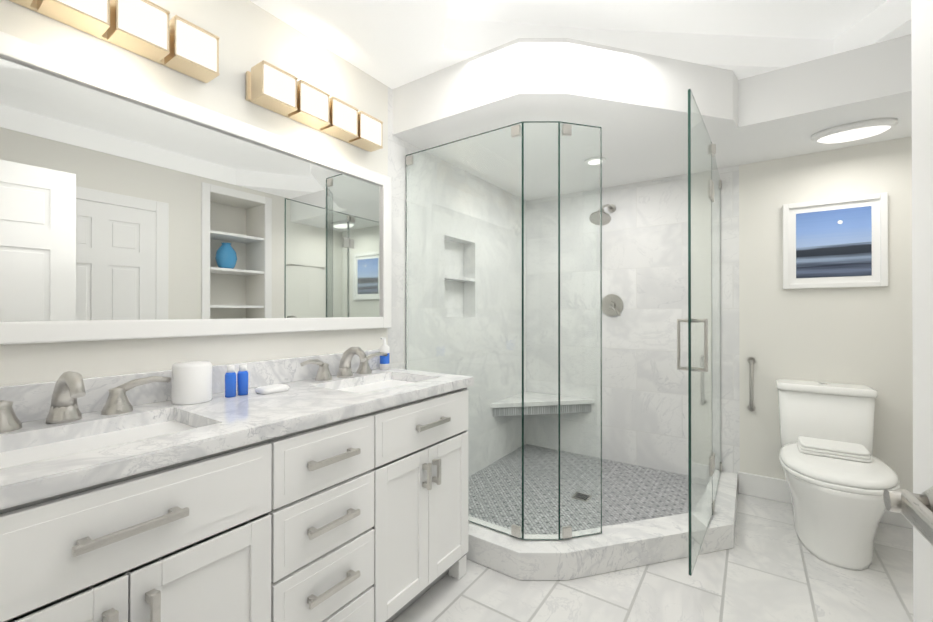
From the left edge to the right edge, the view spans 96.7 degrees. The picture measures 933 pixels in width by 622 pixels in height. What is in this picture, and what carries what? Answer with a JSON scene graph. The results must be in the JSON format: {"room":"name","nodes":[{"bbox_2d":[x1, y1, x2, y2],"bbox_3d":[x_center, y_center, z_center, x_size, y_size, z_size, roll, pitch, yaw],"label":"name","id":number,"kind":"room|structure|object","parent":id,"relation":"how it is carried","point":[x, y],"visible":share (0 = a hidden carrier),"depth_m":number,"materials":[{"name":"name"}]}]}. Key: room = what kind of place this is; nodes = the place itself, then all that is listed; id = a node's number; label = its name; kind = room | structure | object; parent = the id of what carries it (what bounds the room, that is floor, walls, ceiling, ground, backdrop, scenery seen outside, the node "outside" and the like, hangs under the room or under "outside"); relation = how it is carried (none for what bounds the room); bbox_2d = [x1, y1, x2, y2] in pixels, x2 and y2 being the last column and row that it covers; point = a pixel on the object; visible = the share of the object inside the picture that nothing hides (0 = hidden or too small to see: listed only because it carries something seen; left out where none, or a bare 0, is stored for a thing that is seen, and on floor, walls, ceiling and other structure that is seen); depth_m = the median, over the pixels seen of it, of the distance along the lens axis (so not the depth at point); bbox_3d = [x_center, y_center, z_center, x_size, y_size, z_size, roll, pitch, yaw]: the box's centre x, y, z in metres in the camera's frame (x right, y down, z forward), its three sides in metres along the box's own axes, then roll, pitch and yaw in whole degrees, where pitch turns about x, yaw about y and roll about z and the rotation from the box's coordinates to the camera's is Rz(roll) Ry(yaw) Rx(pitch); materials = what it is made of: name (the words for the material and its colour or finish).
{"room":"bathroom","nodes":[
{"label":"bathroom","id":0,"kind":"room"},
{"bbox_2d":[0,0,421,385],"bbox_3d":[-0.909,-0.011,1.668,0.140,2.420,5.100,0,0,34],"label":"wall","id":1,"kind":"structure","parent":0,"point":[249,33],"depth_m":1.59,"materials":[{"name":"paint"}]},
{"bbox_2d":[9,0,219,82],"bbox_3d":[-1.060,-0.877,1.222,0.116,0.130,0.590,0,0,34],"label":"sconce","id":2,"kind":"object","parent":1,"relation":"attached to","point":[147,29],"visible":1,"depth_m":1.26,"materials":[{"name":"beige glass"}]},
{"bbox_2d":[0,349,379,418],"bbox_3d":[-0.893,0.249,1.544,0.021,0.100,1.626,0,0,34],"label":"backsplash","id":3,"kind":"structure","parent":1,"relation":"attached to","point":[260,373],"depth_m":1.52,"materials":[{"name":"white stone"}]},
{"bbox_2d":[0,31,391,344],"bbox_3d":[-0.872,-0.316,1.571,0.030,0.810,1.620,0,0,34],"label":"mirror","id":4,"kind":"object","parent":1,"relation":"attached to","point":[130,209],"visible":0.98,"depth_m":1.37,"materials":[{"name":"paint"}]},
{"bbox_2d":[246,60,382,151],"bbox_3d":[-0.635,-0.875,1.841,0.116,0.130,0.630,0,0,34],"label":"sconce","id":5,"kind":"object","parent":1,"relation":"attached to","point":[271,87],"visible":1,"depth_m":1.74,"materials":[{"name":"beige glass"}]},
{"bbox_2d":[250,0,910,88],"bbox_3d":[0.179,-1.348,0.926,2.740,0.250,5.100,0,0,34],"label":"ceiling","id":6,"kind":"structure","parent":0,"point":[392,44],"depth_m":1.94,"materials":[{"name":"paint"}]},
{"bbox_2d":[392,34,911,187],"bbox_3d":[1.089,-1.094,2.251,2.500,0.250,1.645,0,0,34],"label":"ceiling","id":7,"kind":"structure","parent":0,"point":[633,104],"depth_m":2.04,"materials":[{"name":"paint"}]},
{"bbox_2d":[811,118,897,143],"bbox_3d":[2.049,-0.942,2.201,0.340,0.053,0.187,0,0,34],"label":"oval ceiling light","id":8,"kind":"object","parent":7,"relation":"attached to","point":[855,131],"visible":1,"depth_m":2.15,"materials":[{"name":"glass"}]},
{"bbox_2d":[392,493,912,621],"bbox_3d":[0.179,1.247,0.917,2.740,0.100,5.100,0,0,34],"label":"floor","id":9,"kind":"structure","parent":0,"point":[769,567],"depth_m":1.79,"materials":[{"name":"tile"}]},
{"bbox_2d":[0,383,473,621],"bbox_3d":[-0.649,0.767,1.384,0.602,0.858,1.580,0,0,34],"label":"bathroom vanity","id":10,"kind":"object","parent":9,"relation":"on","point":[329,487],"depth_m":1.09,"materials":[{"name":"paint"}]},
{"bbox_2d":[0,367,473,502],"bbox_3d":[-0.665,0.318,1.387,0.575,0.040,1.626,0,0,34],"label":"countertop","id":11,"kind":"structure","parent":10,"relation":"on","point":[225,419],"depth_m":1.11,"materials":[{"name":"white stone"}]},
{"bbox_2d":[0,371,171,430],"bbox_3d":[-1.049,0.228,1.097,0.177,0.138,0.484,0,0,34],"label":"faucet","id":12,"kind":"object","parent":11,"relation":"on","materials":[{"name":"silver metal"}]},
{"bbox_2d":[0,415,203,466],"bbox_3d":[-0.911,0.406,1.001,0.334,0.162,0.494,0,0,34],"label":"sink","id":13,"kind":"object","parent":11,"relation":"in","point":[75,440],"depth_m":1.08,"materials":[{"name":"white ceramic"}]},
{"bbox_2d":[171,361,211,404],"bbox_3d":[-0.904,0.233,1.367,0.112,0.129,0.112,0,0,34],"label":"toilet paper roll","id":14,"kind":"object","parent":11,"relation":"on","point":[191,382],"visible":1,"depth_m":1.32,"materials":[{"name":"white paper"}]},
{"bbox_2d":[225,365,235,396],"bbox_3d":[-0.821,0.244,1.443,0.036,0.107,0.035,0,0,34],"label":"bottle","id":15,"kind":"object","parent":11,"relation":"on","point":[230,382],"visible":1,"depth_m":1.43,"materials":[{"name":"blue plastic"}]},
{"bbox_2d":[237,364,247,394],"bbox_3d":[-0.797,0.244,1.478,0.036,0.107,0.035,0,0,34],"label":"bottle","id":16,"kind":"object","parent":11,"relation":"on","point":[242,381],"visible":1,"depth_m":1.47,"materials":[{"name":"blue plastic"}]},
{"bbox_2d":[254,384,289,393],"bbox_3d":[-0.720,0.288,1.537,0.080,0.019,0.110,0,0,34],"label":"soap dish","id":17,"kind":"object","parent":11,"relation":"on","point":[273,388],"visible":1,"depth_m":1.51,"materials":[{"name":"white ceramic"}]},
{"bbox_2d":[296,347,387,378],"bbox_3d":[-0.515,0.231,1.876,0.177,0.138,0.484,0,0,34],"label":"faucet","id":18,"kind":"object","parent":11,"relation":"on","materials":[{"name":"silver metal"}]},
{"bbox_2d":[380,337,389,369],"bbox_3d":[-0.421,0.218,2.132,0.049,0.164,0.049,0,0,34],"label":"soap pump","id":19,"kind":"object","parent":11,"relation":"on","point":[384,360],"visible":0.96,"depth_m":2.11,"materials":[{"name":"white plastic"}]},
{"bbox_2d":[340,375,435,394],"bbox_3d":[-0.377,0.408,1.781,0.334,0.162,0.494,0,0,34],"label":"sink","id":20,"kind":"object","parent":11,"relation":"in","point":[391,384],"depth_m":1.82,"materials":[{"name":"white ceramic"}]},
{"bbox_2d":[406,89,737,579],"bbox_3d":[0.700,0.157,2.518,1.548,2.089,1.633,0,0,34],"label":"shower enclosure","id":21,"kind":"object","parent":9,"relation":"on","point":[504,267],"visible":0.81,"depth_m":1.98,"materials":[{"name":"glass"}]},
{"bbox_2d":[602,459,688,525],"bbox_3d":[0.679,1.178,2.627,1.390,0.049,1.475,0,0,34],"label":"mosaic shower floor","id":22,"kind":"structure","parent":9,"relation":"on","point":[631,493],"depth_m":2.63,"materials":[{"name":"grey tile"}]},
{"bbox_2d":[776,379,899,569],"bbox_3d":[1.913,0.810,2.174,0.445,0.780,0.816,0,0,34],"label":"toilet","id":23,"kind":"object","parent":9,"relation":"on","point":[838,507],"visible":0.88,"depth_m":2.03,"materials":[{"name":"white ceramic"}]},
{"bbox_2d":[797,436,871,462],"bbox_3d":[1.931,0.727,2.191,0.280,0.048,0.190,0,0,34],"label":"towel","id":24,"kind":"object","parent":23,"relation":"on","point":[836,449],"visible":1,"depth_m":2.15,"materials":[{"name":"white fabric"}]},
{"bbox_2d":[602,136,912,492],"bbox_3d":[1.637,-0.007,2.941,2.620,2.420,0.120,0,0,34],"label":"wall","id":25,"kind":"structure","parent":0,"point":[850,335],"depth_m":2.71,"materials":[{"name":"paint"}]},
{"bbox_2d":[602,204,615,225],"bbox_3d":[1.020,-0.724,3.061,0.150,0.205,0.382,0,0,34],"label":"shower head","id":26,"kind":"object","parent":25,"relation":"attached to","point":[606,218],"visible":0.52,"depth_m":2.97},
{"bbox_2d":[602,294,622,315],"bbox_3d":[1.111,-0.046,3.191,0.170,0.170,0.062,0,0,34],"label":"shower valve","id":27,"kind":"object","parent":25,"relation":"attached to","point":[612,304],"visible":0.94,"depth_m":3.20,"materials":[{"name":"silver metal"}]},
{"bbox_2d":[747,357,755,410],"bbox_3d":[1.845,0.478,2.685,0.044,0.354,0.062,0,0,34],"label":"grab bar","id":28,"kind":"object","parent":25,"relation":"attached to","point":[751,361],"visible":1,"depth_m":2.66,"materials":[{"name":"silver metal"}]},
{"bbox_2d":[783,192,887,288],"bbox_3d":[2.184,-0.403,2.475,0.470,0.530,0.029,0,0,34],"label":"picture frame","id":29,"kind":"object","parent":25,"relation":"attached to","point":[837,243],"visible":0.98,"depth_m":2.46,"materials":[{"name":"paint"}]},
{"bbox_3d":[-0.370,-0.016,0.122,2.500,2.420,0.120,0,0,34],"label":"wall","id":30,"kind":"structure","parent":0,"visible":0},
{"bbox_2d":[883,0,932,621],"bbox_3d":[0.370,0.171,0.165,0.155,2.023,0.781,0,0,30],"label":"open door","id":31,"kind":"structure","parent":30,"relation":"in","point":[915,508],"depth_m":0.48,"materials":[{"name":"paint"}]},
{"bbox_3d":[1.337,-0.016,0.055,0.390,2.420,4.980,0,0,34],"label":"wall","id":32,"kind":"structure","parent":0,"visible":0},
{"bbox_2d":[738,472,912,528],"bbox_3d":[2.171,1.132,2.486,0.908,0.140,0.020,0,0,34],"label":"baseboard","id":33,"kind":"structure","parent":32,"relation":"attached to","point":[770,488],"depth_m":2.63,"materials":[{"name":"paint"}]}
]}

